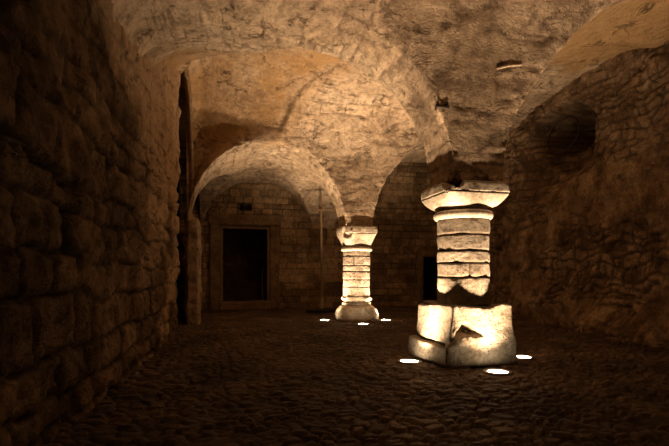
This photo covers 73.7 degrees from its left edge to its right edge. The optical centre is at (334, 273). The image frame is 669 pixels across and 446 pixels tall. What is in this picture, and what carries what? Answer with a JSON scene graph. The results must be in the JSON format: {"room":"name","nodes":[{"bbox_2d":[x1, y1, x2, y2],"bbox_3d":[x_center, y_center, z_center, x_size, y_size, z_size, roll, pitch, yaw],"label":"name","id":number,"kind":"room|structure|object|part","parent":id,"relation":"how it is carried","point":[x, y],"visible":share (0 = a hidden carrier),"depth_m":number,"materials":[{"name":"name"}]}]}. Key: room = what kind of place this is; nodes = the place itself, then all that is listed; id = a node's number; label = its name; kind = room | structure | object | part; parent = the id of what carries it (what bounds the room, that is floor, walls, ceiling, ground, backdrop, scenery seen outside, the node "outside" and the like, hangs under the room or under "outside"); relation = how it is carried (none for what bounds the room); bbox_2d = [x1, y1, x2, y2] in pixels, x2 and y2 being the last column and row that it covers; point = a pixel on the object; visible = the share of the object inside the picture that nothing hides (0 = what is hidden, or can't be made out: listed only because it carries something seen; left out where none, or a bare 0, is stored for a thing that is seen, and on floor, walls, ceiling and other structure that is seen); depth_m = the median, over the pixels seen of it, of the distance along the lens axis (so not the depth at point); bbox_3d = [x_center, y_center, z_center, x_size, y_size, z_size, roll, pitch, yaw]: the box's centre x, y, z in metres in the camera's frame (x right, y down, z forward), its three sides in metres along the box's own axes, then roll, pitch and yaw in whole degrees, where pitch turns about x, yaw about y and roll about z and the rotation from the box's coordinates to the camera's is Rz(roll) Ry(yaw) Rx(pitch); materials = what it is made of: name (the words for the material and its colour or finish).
{"room":"vaulted stone cellar","nodes":[
{"label":"vaulted stone cellar","id":0,"kind":"room"},
{"bbox_2d":[0,0,180,445],"bbox_3d":[-2.562,-1.325,5.310,0.885,4.850,14.700,0,0,-13],"label":"wall","id":1,"kind":"structure","parent":0,"point":[90,170],"depth_m":3.03,"materials":[{"name":"brown stone"}]},
{"bbox_2d":[182,212,201,321],"bbox_3d":[-3.458,-0.127,10.947,0.237,2.418,3.156,0,0,-13],"label":"wall","id":2,"kind":"structure","parent":0,"point":[185,237],"depth_m":9.43,"materials":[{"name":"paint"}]},
{"bbox_2d":[186,218,201,325],"bbox_3d":[-2.876,-0.025,9.142,0.295,2.193,0.794,0,0,-13],"label":"pillar","id":3,"kind":"structure","parent":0,"point":[194,247],"depth_m":8.80,"materials":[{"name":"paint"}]},
{"bbox_2d":[223,229,266,300],"bbox_3d":[-2.760,-0.454,13.836,2.420,2.562,1.669,0,0,-13],"label":"doorway","id":4,"kind":"structure","parent":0,"point":[244,250],"depth_m":14.61,"materials":[{"name":"black"}]},
{"bbox_2d":[180,140,437,309],"bbox_3d":[-0.145,-1.325,13.521,8.601,4.850,0.516,0,0,-13],"label":"wall","id":5,"kind":"structure","parent":0,"point":[405,225],"depth_m":13.29,"materials":[{"name":"stone"}]},
{"bbox_2d":[208,213,280,309],"bbox_3d":[-2.581,-0.329,12.843,2.053,2.742,0.537,0,0,-13],"label":"door frame","id":6,"kind":"structure","parent":5,"relation":"in","point":[217,222],"depth_m":12.62,"materials":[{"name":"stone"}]},
{"bbox_3d":[-2.554,-0.295,12.773,1.380,2.170,0.090,0,0,-13],"label":"frame","id":7,"kind":"part","parent":6,"relation":"part of","materials":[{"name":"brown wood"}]},
{"bbox_2d":[416,250,438,304],"bbox_3d":[3.000,0.138,14.173,0.992,1.777,0.443,0,0,-13],"label":"door frame","id":8,"kind":"structure","parent":5,"relation":"in","point":[420,254],"depth_m":13.89,"materials":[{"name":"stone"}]},
{"bbox_2d":[42,306,668,445],"bbox_3d":[1.472,1.009,6.293,8.700,0.097,14.800,0,0,-13],"label":"floor","id":9,"kind":"structure","parent":0,"point":[273,376],"depth_m":3.88,"materials":[{"name":"brown stone"}]},
{"bbox_2d":[306,309,335,311],"bbox_3d":[-0.193,0.964,11.810,1.123,0.081,0.249,0,0,-13],"label":"plank","id":10,"kind":"object","parent":9,"relation":"on","point":[307,310],"visible":0.69,"depth_m":11.66,"materials":[{"name":"brown wood"}]},
{"bbox_2d":[316,194,335,308],"bbox_3d":[-0.182,-0.605,11.859,0.602,3.051,0.202,0,0,-13],"label":"wooden pole","id":11,"kind":"object","parent":10,"relation":"on","point":[320,209],"visible":0.92,"depth_m":11.81,"materials":[{"name":"brown wood"}]},
{"bbox_2d":[335,225,378,321],"bbox_3d":[0.484,-0.007,9.889,0.922,2.055,0.916,0,0,-13],"label":"stone column","id":12,"kind":"structure","parent":9,"relation":"on","point":[356,241],"depth_m":9.61,"materials":[{"name":"stone"}]},
{"bbox_3d":[0.495,0.532,9.895,0.667,0.125,0.662,0,0,-13],"label":"torus moulding","id":13,"kind":"part","parent":12,"relation":"part of","materials":[{"name":"stone"}]},
{"bbox_3d":[0.486,0.640,9.894,0.647,0.100,0.640,0,0,-13],"label":"scotia moulding","id":14,"kind":"part","parent":12,"relation":"part of","materials":[{"name":"stone"}]},
{"bbox_3d":[0.488,-0.547,9.893,0.692,0.105,0.688,0,0,-13],"label":"ring moulding","id":15,"kind":"part","parent":12,"relation":"part of","materials":[{"name":"stone"}]},
{"bbox_2d":[396,358,422,364],"bbox_3d":[0.859,1.022,5.125,0.304,0.056,0.304,0,0,-13],"label":"spotlight","id":16,"kind":"object","parent":9,"relation":"in","point":[408,361],"visible":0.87,"depth_m":5.08,"materials":[{"name":"metal"}]},
{"bbox_2d":[408,180,517,368],"bbox_3d":[1.475,0.001,5.268,0.963,2.072,0.946,0,0,-13],"label":"stone column","id":17,"kind":"structure","parent":9,"relation":"on","point":[460,329],"depth_m":4.99,"materials":[{"name":"stone"}]},
{"bbox_3d":[1.523,-0.680,5.279,0.678,0.100,0.687,0,0,-13],"label":"ring moulding","id":18,"kind":"part","parent":17,"relation":"part of","materials":[{"name":"stone"}]},
{"bbox_2d":[482,368,513,375],"bbox_3d":[1.674,1.022,4.574,0.304,0.056,0.304,0,0,-13],"label":"spotlight","id":19,"kind":"object","parent":9,"relation":"in","point":[490,371],"visible":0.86,"depth_m":4.54,"materials":[{"name":"metal"}]},
{"bbox_2d":[517,354,535,359],"bbox_3d":[2.266,1.022,5.388,0.304,0.056,0.304,0,0,-13],"label":"spotlight","id":20,"kind":"object","parent":9,"relation":"in","point":[519,356],"visible":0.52,"depth_m":5.33,"materials":[{"name":"metal"}]},
{"bbox_2d":[56,0,668,229],"bbox_3d":[1.437,-2.451,6.336,9.150,2.854,14.900,0,0,-13],"label":"ceiling","id":21,"kind":"structure","parent":0,"point":[309,99],"depth_m":5.45,"materials":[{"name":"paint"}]},
{"bbox_2d":[434,102,449,110],"bbox_3d":[1.172,-1.824,4.859,0.159,0.095,0.076,0,0,-1],"label":"bar","id":22,"kind":"object","parent":21,"relation":"attached to","point":[437,106],"depth_m":4.83,"materials":[{"name":"metal"}]},
{"bbox_2d":[496,64,521,69],"bbox_3d":[1.928,-2.292,4.939,0.300,0.090,0.050,0,0,-9],"label":"bar","id":23,"kind":"object","parent":21,"relation":"attached to","point":[508,65],"visible":1,"depth_m":4.92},
{"bbox_2d":[423,258,437,300],"bbox_3d":[2.800,0.132,15.268,1.195,1.837,1.964,0,0,-13],"label":"doorway","id":24,"kind":"structure","parent":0,"point":[430,272],"depth_m":15.45,"materials":[{"name":"black"}]},
{"bbox_2d":[488,40,668,347],"bbox_3d":[5.453,-1.325,7.152,2.200,4.850,15.001,0,0,-8],"label":"wall","id":25,"kind":"structure","parent":0,"point":[579,239],"depth_m":7.92,"materials":[{"name":"brown stone"}]},
{"bbox_2d":[547,116,579,152],"bbox_3d":[4.899,-2.980,9.567,0.066,0.746,0.946,0,0,-13],"label":"window","id":26,"kind":"structure","parent":25,"relation":"in","point":[568,116],"depth_m":9.47,"materials":[{"name":"metal"}]}
]}

